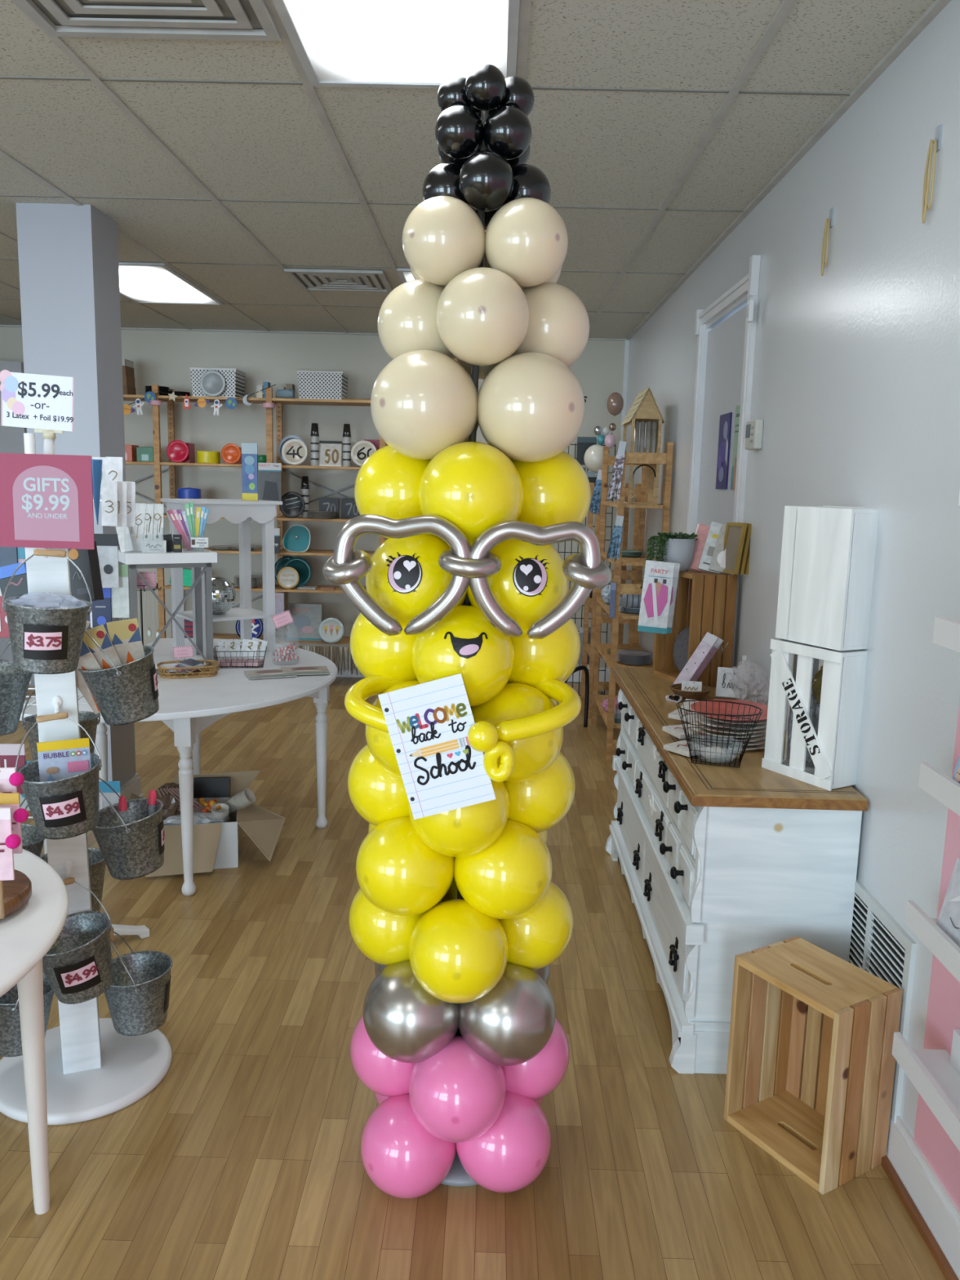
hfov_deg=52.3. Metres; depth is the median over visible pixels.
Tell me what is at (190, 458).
plates
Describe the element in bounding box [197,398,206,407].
print
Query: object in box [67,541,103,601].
game box
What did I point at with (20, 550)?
packet
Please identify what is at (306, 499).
cup
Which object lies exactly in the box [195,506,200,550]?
sparkler sleeve
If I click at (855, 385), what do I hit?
wall
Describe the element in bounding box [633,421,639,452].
tube
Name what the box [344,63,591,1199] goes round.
balloon column
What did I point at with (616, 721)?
folded cloth
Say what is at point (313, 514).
plate stack
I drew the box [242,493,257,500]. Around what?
print
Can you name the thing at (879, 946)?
air vent
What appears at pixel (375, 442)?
gift box
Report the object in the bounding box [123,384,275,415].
garland
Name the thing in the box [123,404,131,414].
print
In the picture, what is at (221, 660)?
packet
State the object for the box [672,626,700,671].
plate
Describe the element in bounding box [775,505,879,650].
crate
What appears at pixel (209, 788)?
photo frame
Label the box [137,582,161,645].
stand
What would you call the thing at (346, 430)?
cup
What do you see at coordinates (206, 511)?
sparkler sleeve
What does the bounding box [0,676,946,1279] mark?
floor
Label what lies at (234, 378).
basket
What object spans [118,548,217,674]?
stand
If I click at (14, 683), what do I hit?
metal bucket
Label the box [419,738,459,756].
print
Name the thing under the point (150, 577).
price card
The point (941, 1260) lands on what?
trim
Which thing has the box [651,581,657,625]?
print
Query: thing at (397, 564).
decal
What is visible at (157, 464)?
wall shelving
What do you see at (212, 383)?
plate
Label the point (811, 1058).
wooden crate
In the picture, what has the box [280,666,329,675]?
packet
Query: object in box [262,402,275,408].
roll
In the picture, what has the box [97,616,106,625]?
print
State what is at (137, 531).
card
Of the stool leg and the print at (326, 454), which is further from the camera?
the print at (326, 454)
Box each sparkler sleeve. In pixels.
[167,509,191,551]
[172,509,192,550]
[176,509,193,550]
[181,511,194,550]
[184,503,195,549]
[188,502,195,549]
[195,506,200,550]
[197,506,205,550]
[198,508,208,550]
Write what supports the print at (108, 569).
attached to the packet at (107, 544)
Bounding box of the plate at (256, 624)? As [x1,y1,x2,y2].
[235,618,262,638]
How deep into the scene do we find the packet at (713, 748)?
2.88 m
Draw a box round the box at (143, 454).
[136,446,154,462]
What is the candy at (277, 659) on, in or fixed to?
in the candy jar
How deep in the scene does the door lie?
4.50 m
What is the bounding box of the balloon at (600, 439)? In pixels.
[596,434,605,444]
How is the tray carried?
on the wall shelving at (157, 464)
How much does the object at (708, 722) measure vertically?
0.012 m
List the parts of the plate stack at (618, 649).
plate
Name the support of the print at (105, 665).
attached to the packet at (99, 633)
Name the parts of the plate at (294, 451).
plate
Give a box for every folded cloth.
[613,707,621,714]
[613,711,621,719]
[613,716,621,724]
[614,697,618,708]
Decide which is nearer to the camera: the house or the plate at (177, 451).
the house
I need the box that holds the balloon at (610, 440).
[604,433,615,449]
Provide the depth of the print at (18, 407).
2.36 m
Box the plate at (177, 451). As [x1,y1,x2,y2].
[166,440,188,462]
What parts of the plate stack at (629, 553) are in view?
plate, plate, plate, plate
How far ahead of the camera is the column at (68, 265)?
4.24 m
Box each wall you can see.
[0,326,624,667]
[615,0,959,1137]
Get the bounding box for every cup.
[211,803,229,822]
[224,787,255,813]
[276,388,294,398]
[301,475,309,487]
[301,488,309,494]
[301,511,309,517]
[302,496,309,502]
[304,504,309,510]
[310,422,319,435]
[311,435,319,442]
[311,444,319,450]
[311,452,319,457]
[311,459,319,466]
[342,423,351,435]
[342,436,351,443]
[342,444,351,451]
[342,452,351,458]
[342,460,351,466]
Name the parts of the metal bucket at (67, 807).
handle, label plate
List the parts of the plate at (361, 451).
plate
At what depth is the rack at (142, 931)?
3.19 m
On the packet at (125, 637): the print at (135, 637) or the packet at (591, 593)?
the print at (135, 637)
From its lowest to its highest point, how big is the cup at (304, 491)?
0.046 m
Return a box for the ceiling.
[0,0,935,338]
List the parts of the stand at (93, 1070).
post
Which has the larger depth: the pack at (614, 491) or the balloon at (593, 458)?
the balloon at (593, 458)
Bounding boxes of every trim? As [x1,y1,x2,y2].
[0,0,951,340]
[0,75,850,313]
[620,338,629,440]
[686,254,760,667]
[880,1155,959,1279]
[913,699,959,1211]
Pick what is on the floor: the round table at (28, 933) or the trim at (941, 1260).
the round table at (28, 933)
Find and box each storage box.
[121,358,133,368]
[122,365,134,377]
[122,375,135,387]
[123,385,136,395]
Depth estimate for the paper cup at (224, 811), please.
4.09 m
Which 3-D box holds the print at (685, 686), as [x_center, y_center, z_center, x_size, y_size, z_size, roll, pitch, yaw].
[0.804,0.185,3.729,0.052,0.014,0.001,3,-19,12]
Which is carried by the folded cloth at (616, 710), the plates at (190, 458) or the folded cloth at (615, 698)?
the folded cloth at (615, 698)
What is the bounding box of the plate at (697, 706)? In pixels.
[690,699,768,720]
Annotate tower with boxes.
[301,475,309,517]
[310,422,319,466]
[342,423,351,466]
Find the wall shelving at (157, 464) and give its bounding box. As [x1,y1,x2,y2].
[123,384,387,644]
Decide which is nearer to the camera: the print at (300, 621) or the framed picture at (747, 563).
the framed picture at (747, 563)
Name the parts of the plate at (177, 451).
plate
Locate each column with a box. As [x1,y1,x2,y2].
[15,202,135,786]
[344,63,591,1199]
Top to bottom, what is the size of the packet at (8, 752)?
0.160 m
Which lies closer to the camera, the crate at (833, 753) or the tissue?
the crate at (833, 753)
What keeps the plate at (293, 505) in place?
on the wall shelving at (157, 464)
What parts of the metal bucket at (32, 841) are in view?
handle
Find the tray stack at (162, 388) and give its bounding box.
[144,386,169,395]
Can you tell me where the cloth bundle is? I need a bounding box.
[156,786,206,812]
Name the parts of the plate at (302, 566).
plate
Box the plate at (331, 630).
[318,617,343,643]
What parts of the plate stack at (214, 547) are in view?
plate, plate, plate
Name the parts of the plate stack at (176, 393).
plate, plate, plate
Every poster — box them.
[715,412,732,488]
[729,404,740,489]
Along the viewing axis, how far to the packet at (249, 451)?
4.67 m
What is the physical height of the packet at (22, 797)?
0.160 m
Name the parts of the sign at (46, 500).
arch panel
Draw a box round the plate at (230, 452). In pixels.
[221,443,240,463]
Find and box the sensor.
[746,299,754,322]
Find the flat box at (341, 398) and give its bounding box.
[341,398,370,399]
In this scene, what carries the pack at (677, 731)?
on the dresser
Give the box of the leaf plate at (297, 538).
[282,524,311,551]
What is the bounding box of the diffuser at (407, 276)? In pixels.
[403,271,414,281]
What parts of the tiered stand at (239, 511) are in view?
leg, leg, leg, leg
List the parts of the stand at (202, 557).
leg, rail, rail, leg, leg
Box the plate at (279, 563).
[274,555,293,581]
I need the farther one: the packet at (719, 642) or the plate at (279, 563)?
the plate at (279, 563)
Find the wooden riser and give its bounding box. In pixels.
[0,770,31,919]
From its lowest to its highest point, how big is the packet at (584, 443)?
0.200 m
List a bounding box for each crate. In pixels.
[652,568,737,686]
[723,936,902,1195]
[761,639,866,791]
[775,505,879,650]
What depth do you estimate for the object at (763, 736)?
3.03 m
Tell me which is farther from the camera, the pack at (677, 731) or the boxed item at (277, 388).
the boxed item at (277, 388)
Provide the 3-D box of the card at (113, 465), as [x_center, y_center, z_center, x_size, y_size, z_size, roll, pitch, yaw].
[-1.070,-0.480,2.862,0.050,0.110,0.014,1,9,-3]
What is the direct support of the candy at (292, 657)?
in the candy jar
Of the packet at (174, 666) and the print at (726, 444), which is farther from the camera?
the print at (726, 444)
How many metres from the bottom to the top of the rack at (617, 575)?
1.850 m
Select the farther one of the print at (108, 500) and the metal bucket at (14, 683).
the print at (108, 500)
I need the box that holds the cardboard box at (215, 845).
[129,769,285,877]
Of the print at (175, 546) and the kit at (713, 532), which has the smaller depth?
the kit at (713, 532)
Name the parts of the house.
post frame, arch trim, post frame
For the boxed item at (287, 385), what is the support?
on the wall shelving at (157, 464)
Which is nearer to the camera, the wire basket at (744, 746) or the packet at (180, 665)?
the wire basket at (744, 746)
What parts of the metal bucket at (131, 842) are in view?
handle, label plate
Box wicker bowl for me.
[669,683,711,699]
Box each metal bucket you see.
[0,639,31,735]
[0,973,53,1057]
[2,548,92,674]
[15,711,102,839]
[20,798,44,857]
[22,689,100,760]
[40,829,106,911]
[42,877,113,1004]
[78,626,159,725]
[92,777,164,879]
[103,927,172,1035]
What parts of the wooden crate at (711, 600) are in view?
panel, panel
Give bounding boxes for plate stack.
[167,391,191,395]
[177,487,200,498]
[196,451,220,463]
[209,545,234,550]
[232,546,256,551]
[233,575,260,587]
[257,454,266,464]
[306,511,336,519]
[606,648,627,653]
[616,649,652,665]
[618,595,622,605]
[618,604,639,613]
[621,550,644,557]
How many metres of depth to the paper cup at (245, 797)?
4.13 m
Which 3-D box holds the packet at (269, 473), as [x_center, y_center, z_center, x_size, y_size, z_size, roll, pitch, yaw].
[-1.570,-1.177,7.319,0.170,0.290,0.014,1,9,1]
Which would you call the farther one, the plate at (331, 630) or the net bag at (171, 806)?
the plate at (331, 630)
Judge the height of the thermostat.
0.110 m
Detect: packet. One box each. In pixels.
[0,546,17,567]
[0,589,9,637]
[0,743,26,794]
[0,767,24,793]
[0,792,28,853]
[0,807,21,880]
[17,546,26,563]
[19,760,31,810]
[36,737,91,782]
[75,640,102,714]
[83,624,122,669]
[86,587,111,636]
[93,533,119,587]
[98,781,120,810]
[106,617,145,664]
[111,564,129,617]
[170,666,191,672]
[175,665,197,671]
[177,664,198,670]
[178,658,204,666]
[178,662,204,666]
[218,658,235,666]
[231,658,248,666]
[241,443,258,500]
[244,668,297,679]
[245,658,263,666]
[258,462,281,501]
[275,592,284,615]
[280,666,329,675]
[297,585,317,589]
[320,586,335,590]
[576,436,596,465]
[577,626,591,664]
[585,471,597,485]
[589,589,592,598]
[637,560,675,634]
[651,560,679,633]
[671,631,718,688]
[690,634,723,681]
[697,746,726,758]
[715,666,748,699]
[742,655,746,669]
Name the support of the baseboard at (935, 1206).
attached to the wall at (855, 385)
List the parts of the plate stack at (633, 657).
plate, plate, plate, plate, plate, plate, plate, plate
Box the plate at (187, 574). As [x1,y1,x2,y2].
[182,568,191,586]
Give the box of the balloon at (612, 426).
[608,422,616,434]
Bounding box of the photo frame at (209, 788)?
[193,777,230,822]
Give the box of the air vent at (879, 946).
[848,877,916,1123]
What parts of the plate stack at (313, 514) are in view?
plate, plate, plate, plate, plate, plate, plate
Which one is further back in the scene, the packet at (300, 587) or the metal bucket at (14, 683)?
the packet at (300, 587)
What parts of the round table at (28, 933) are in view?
leg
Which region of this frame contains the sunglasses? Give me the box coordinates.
[665,694,682,702]
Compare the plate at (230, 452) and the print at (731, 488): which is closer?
the print at (731, 488)
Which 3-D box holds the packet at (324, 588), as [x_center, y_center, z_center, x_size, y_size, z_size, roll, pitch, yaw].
[-1.178,-0.401,7.601,0.100,0.023,0.101,1,9,1]
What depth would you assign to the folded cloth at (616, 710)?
5.79 m
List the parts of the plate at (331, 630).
plate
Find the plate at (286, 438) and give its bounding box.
[277,435,307,465]
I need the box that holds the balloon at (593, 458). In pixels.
[583,444,608,475]
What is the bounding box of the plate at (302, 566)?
[281,556,311,586]
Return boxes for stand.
[0,428,172,1124]
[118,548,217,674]
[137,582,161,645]
[160,498,282,656]
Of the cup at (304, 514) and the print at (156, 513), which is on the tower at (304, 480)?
the cup at (304, 514)
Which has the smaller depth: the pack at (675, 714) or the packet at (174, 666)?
the pack at (675, 714)
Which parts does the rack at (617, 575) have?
post, post, post, post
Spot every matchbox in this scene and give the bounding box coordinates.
[163,533,173,551]
[173,534,182,552]
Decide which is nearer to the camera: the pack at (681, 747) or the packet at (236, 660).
the pack at (681, 747)
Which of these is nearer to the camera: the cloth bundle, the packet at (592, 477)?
the cloth bundle
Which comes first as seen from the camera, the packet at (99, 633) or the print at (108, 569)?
the packet at (99, 633)
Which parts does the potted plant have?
pot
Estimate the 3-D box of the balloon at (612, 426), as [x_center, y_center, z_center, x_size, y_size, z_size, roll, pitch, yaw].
[0.913,-1.457,6.741,0.052,0.076,0.052,1,9,1]
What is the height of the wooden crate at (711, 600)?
0.455 m
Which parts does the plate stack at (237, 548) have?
plate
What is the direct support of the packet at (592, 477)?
hanging from the rack at (575, 444)
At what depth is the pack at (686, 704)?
3.36 m
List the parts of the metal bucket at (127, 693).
handle, label plate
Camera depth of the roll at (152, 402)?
7.26 m
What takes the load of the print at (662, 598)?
attached to the packet at (658, 578)
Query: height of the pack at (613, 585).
0.200 m
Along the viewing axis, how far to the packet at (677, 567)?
3.93 m
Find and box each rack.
[22,432,149,938]
[557,443,615,695]
[580,482,640,718]
[591,440,673,761]
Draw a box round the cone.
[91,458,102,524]
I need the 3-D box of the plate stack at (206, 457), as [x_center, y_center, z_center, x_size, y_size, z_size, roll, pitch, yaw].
[-2.069,-1.391,7.455,0.176,0.090,0.176,1,9,1]
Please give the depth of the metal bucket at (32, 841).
2.57 m
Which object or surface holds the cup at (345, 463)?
on the tower at (346, 430)
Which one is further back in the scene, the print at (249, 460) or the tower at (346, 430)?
the tower at (346, 430)
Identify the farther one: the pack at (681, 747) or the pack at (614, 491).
the pack at (614, 491)
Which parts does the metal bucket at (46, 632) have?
label plate, handle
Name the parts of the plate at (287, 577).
plate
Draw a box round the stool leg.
[564,665,589,727]
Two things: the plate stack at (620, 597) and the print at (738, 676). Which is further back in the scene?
the plate stack at (620, 597)
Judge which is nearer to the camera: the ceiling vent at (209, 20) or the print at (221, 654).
the ceiling vent at (209, 20)
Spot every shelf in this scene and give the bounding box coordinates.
[118,548,217,564]
[153,654,211,668]
[160,498,282,504]
[172,607,274,622]
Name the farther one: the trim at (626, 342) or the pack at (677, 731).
the trim at (626, 342)
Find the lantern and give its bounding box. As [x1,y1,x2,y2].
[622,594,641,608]
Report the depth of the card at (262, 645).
4.48 m
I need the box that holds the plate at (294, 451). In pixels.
[281,438,307,465]
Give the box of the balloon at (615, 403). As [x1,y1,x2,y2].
[606,391,623,416]
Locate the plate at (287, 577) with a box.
[276,566,298,588]
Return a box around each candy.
[274,657,283,661]
[280,652,287,656]
[281,649,290,653]
[289,656,298,658]
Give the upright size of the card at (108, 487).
0.129 m
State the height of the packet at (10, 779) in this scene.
0.095 m
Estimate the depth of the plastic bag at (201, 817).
4.03 m
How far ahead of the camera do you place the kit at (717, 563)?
3.92 m
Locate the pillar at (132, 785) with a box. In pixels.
[120,773,143,800]
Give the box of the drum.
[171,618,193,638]
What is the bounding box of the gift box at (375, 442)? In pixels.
[364,439,379,449]
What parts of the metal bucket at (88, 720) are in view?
handle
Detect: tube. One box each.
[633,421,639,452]
[639,421,645,452]
[644,421,651,453]
[650,421,657,453]
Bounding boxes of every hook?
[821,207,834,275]
[921,124,942,223]
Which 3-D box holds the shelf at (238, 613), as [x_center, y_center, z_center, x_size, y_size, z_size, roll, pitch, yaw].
[-1.261,-0.125,4.810,0.400,0.015,0.320,-6,11,-37]
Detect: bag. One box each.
[155,782,180,819]
[163,811,229,825]
[601,584,610,604]
[811,665,822,704]
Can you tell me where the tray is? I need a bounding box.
[287,603,322,640]
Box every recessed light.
[118,262,225,305]
[271,0,519,88]
[396,267,414,283]
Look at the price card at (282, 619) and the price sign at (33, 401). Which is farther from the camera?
the price card at (282, 619)
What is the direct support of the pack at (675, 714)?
on the dresser
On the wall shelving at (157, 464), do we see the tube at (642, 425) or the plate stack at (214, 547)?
the plate stack at (214, 547)
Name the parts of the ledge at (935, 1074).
rail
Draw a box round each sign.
[0,369,74,431]
[0,453,94,549]
[377,673,495,819]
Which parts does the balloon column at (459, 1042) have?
balloon arm, plate, balloon arm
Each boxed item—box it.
[256,385,263,397]
[262,382,270,397]
[276,386,285,398]
[285,383,294,391]
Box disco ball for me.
[204,575,235,614]
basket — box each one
[156,659,219,679]
[189,367,245,397]
[213,645,266,668]
[297,370,348,399]
[675,699,763,767]
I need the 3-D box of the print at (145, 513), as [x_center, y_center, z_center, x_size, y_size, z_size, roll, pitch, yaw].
[-1.415,-0.499,4.158,0.032,0.080,0.001,3,0,-10]
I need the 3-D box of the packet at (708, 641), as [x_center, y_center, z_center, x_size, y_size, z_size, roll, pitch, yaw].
[0.846,0.090,3.859,0.175,0.242,0.043,0,9,-9]
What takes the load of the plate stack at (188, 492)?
on the wall shelving at (157, 464)
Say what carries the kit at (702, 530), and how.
on the wooden crate at (711, 600)
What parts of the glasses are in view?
heart frame, heart frame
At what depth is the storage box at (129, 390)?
7.38 m
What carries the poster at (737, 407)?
attached to the door
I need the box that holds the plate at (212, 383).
[199,369,225,396]
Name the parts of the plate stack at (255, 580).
plate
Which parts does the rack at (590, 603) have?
post, post, post, post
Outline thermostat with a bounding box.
[745,418,764,449]
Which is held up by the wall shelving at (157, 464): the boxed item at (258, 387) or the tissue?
the boxed item at (258, 387)
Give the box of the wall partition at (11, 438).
[0,360,35,686]
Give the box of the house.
[620,386,665,504]
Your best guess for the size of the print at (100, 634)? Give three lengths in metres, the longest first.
0.021 x 0.019 x 0.001 m
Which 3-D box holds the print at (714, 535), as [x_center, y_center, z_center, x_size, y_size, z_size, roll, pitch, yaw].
[0.967,-0.415,3.950,0.059,0.016,0.001,16,-3,15]
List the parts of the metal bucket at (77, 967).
label plate, handle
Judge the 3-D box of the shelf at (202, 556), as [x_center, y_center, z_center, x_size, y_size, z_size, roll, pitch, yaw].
[-1.357,-0.363,4.230,0.379,0.045,0.240,-4,11,-30]
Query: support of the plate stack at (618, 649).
on the rack at (617, 575)
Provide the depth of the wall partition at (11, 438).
7.11 m
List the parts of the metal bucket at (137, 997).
handle, label plate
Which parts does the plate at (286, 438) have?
plate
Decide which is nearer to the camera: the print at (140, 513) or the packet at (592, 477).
the print at (140, 513)
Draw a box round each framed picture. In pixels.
[723,522,746,574]
[734,522,751,574]
[739,522,750,574]
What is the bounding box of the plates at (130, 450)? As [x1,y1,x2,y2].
[124,444,138,462]
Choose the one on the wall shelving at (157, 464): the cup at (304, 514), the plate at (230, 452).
the plate at (230, 452)
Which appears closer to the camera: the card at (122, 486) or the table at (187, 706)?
the card at (122, 486)
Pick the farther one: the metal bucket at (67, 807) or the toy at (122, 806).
the toy at (122, 806)
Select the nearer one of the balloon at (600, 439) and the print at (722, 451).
the print at (722, 451)
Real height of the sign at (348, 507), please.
0.157 m
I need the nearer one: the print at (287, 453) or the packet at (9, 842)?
the packet at (9, 842)
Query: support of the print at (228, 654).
attached to the card at (229, 645)
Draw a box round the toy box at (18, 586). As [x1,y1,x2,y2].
[0,562,28,598]
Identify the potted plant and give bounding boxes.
[640,531,697,588]
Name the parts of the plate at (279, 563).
plate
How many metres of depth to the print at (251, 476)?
4.67 m
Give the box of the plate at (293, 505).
[279,491,305,517]
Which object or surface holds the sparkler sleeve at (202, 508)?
in the cup
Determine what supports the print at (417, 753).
attached to the welcome sign at (428, 724)
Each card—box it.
[92,457,105,494]
[101,480,117,526]
[105,457,123,481]
[111,481,126,526]
[115,526,133,552]
[126,481,135,526]
[130,503,146,551]
[136,572,155,588]
[141,540,166,552]
[142,503,154,540]
[152,503,164,540]
[173,645,194,660]
[191,537,208,547]
[217,639,232,657]
[224,640,239,657]
[234,639,244,657]
[240,638,258,659]
[252,637,267,658]
[271,609,293,630]
[681,680,702,691]
[936,857,959,947]
[951,754,959,783]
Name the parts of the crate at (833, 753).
rail, rail, panel, panel, panel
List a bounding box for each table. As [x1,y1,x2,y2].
[0,848,68,1214]
[19,638,337,896]
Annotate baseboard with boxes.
[331,660,609,683]
[886,1115,959,1279]
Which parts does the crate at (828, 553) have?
panel, panel, rail, panel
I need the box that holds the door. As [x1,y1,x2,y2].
[697,304,746,525]
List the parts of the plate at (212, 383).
plate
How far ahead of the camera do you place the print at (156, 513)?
4.17 m
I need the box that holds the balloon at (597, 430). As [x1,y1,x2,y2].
[593,425,602,437]
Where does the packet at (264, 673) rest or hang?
on the table at (187, 706)
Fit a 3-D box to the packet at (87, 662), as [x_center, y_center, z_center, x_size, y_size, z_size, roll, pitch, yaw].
[-1.001,0.085,2.491,0.164,0.223,0.029,-4,11,-31]
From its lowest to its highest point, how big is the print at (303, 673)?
0.001 m
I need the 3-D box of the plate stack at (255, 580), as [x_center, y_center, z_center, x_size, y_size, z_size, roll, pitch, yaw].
[-1.810,-0.453,7.603,0.200,0.084,0.200,1,9,1]
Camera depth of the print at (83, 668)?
2.51 m
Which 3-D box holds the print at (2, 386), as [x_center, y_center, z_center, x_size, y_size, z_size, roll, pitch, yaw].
[-1.141,-0.606,2.350,0.024,0.027,0.001,5,9,0]
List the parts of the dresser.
scroll post, handle, knob, knob, drawer, drawer, knob, knob, drawer, drawer, drawer, handle, handle, handle, handle, drawer, drawer, moulding, frame, handle, handle, knob, drawer, knob, handle, drawer, drawer, knob, knob, drawer, drawer, scroll post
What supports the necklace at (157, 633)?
hanging from the stand at (157, 584)
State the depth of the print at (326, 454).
7.42 m
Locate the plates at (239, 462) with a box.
[224,446,241,464]
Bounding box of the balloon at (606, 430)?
[602,426,609,435]
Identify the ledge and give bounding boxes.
[892,1029,959,1151]
[904,900,959,982]
[918,762,959,816]
[932,617,959,652]
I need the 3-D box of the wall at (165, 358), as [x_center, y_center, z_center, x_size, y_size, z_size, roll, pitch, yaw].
[-2.932,-1.100,7.900,8.310,2.725,0.100,1,9,1]
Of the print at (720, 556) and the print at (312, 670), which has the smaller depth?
the print at (720, 556)
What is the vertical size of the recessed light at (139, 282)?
0.013 m
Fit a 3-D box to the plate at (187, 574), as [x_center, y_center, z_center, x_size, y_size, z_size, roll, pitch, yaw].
[-2.263,-0.481,7.578,0.142,0.140,0.030,2,9,2]
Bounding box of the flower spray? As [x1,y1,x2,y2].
[197,797,221,812]
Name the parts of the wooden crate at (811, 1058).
panel, panel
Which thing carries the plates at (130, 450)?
on the wall shelving at (157, 464)
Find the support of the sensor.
attached to the wall at (855, 385)
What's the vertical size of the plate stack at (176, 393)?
0.034 m
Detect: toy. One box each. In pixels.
[118,795,127,811]
[147,789,156,804]
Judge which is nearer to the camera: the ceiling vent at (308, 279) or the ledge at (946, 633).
the ledge at (946, 633)
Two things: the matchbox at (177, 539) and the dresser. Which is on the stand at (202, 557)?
the matchbox at (177, 539)
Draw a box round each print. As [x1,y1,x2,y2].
[0,369,12,383]
[0,382,4,391]
[1,387,15,402]
[4,376,18,392]
[5,577,22,587]
[7,397,17,409]
[12,401,24,415]
[45,767,58,774]
[47,773,55,781]
[67,760,88,772]
[68,548,78,559]
[76,586,91,595]
[80,640,90,656]
[81,666,99,711]
[89,606,92,627]
[96,630,104,638]
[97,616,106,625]
[99,632,112,650]
[100,796,102,809]
[102,658,111,669]
[103,564,112,573]
[105,500,113,512]
[111,633,122,644]
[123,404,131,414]
[126,651,133,663]
[128,623,136,631]
[128,626,141,642]
[135,513,142,524]
[145,513,151,531]
[153,513,161,532]
[173,545,180,548]
[184,399,188,406]
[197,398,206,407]
[218,652,224,657]
[224,652,239,657]
[240,652,255,657]
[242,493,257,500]
[243,473,249,487]
[244,455,254,465]
[244,464,253,474]
[248,473,253,479]
[248,483,255,489]
[253,675,293,677]
[255,670,282,673]
[256,652,263,657]
[258,469,280,471]
[260,672,287,675]
[262,480,279,500]
[283,672,324,674]
[285,445,302,457]
[287,637,321,640]
[291,666,318,670]
[293,614,311,629]
[295,669,321,671]
[301,626,314,633]
[319,464,341,466]
[324,448,330,463]
[331,448,338,463]
[345,502,352,515]
[352,503,358,515]
[356,447,377,459]
[411,749,421,757]
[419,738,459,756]
[446,753,453,758]
[454,751,460,755]
[458,737,463,747]
[462,749,468,754]
[637,625,666,634]
[643,583,667,617]
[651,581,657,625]
[655,582,661,596]
[666,627,671,633]
[669,586,673,607]
[684,686,697,690]
[706,546,715,556]
[711,533,718,538]
[717,455,721,470]
[717,551,724,564]
[718,440,725,462]
[718,466,723,481]
[720,548,725,568]
[721,673,725,688]
[723,421,728,439]
[724,437,728,464]
[726,675,743,689]
[729,466,733,489]
[732,457,736,489]
[949,895,959,901]
[955,768,959,782]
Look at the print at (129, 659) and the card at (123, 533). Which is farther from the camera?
the card at (123, 533)
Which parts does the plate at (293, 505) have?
plate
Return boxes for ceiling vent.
[13,0,280,40]
[284,268,392,292]
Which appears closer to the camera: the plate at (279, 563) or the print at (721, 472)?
the print at (721, 472)
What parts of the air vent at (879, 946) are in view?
frame, frame, frame, frame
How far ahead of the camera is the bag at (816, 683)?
2.72 m
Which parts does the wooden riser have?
rod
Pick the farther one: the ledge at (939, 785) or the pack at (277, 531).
the pack at (277, 531)
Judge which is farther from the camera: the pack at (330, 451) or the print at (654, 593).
the pack at (330, 451)
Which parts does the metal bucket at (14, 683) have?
handle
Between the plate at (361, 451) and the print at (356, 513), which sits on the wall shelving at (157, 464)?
the plate at (361, 451)
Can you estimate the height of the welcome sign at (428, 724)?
0.297 m
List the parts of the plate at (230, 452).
plate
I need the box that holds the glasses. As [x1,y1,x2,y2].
[322,514,611,639]
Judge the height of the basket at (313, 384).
0.204 m
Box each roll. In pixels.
[149,400,161,405]
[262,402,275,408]
[787,693,820,763]
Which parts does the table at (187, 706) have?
leg, leg, leg, leg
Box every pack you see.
[274,528,279,553]
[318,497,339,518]
[319,440,342,466]
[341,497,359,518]
[588,469,601,515]
[606,440,626,502]
[606,515,623,561]
[608,582,616,617]
[662,724,698,738]
[662,740,707,756]
[667,708,697,722]
[680,698,697,711]
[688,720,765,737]
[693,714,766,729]
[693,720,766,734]
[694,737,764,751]
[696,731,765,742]
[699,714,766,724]
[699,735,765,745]
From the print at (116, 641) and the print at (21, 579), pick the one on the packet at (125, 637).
the print at (116, 641)
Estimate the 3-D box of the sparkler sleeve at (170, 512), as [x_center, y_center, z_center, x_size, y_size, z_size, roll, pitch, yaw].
[-1.300,-0.476,4.236,0.100,0.179,0.004,0,9,-10]
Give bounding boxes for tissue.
[600,698,608,711]
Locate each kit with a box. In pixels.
[689,523,710,572]
[697,521,724,573]
[708,524,733,575]
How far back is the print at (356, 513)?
7.60 m
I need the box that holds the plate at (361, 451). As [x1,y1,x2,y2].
[351,440,377,466]
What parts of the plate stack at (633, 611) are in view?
plate, plate, plate, plate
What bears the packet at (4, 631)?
hanging from the rack at (142, 931)
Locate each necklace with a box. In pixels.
[146,589,151,636]
[155,588,159,638]
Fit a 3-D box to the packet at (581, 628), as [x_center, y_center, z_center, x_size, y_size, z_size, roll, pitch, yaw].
[0.812,0.045,7.349,0.140,0.280,0.021,1,9,1]
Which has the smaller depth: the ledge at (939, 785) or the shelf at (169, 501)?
the ledge at (939, 785)
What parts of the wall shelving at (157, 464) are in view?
post, post, post, post, post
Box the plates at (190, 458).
[171,443,195,462]
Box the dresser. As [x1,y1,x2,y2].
[604,666,868,1074]
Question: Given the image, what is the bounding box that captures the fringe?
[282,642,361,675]

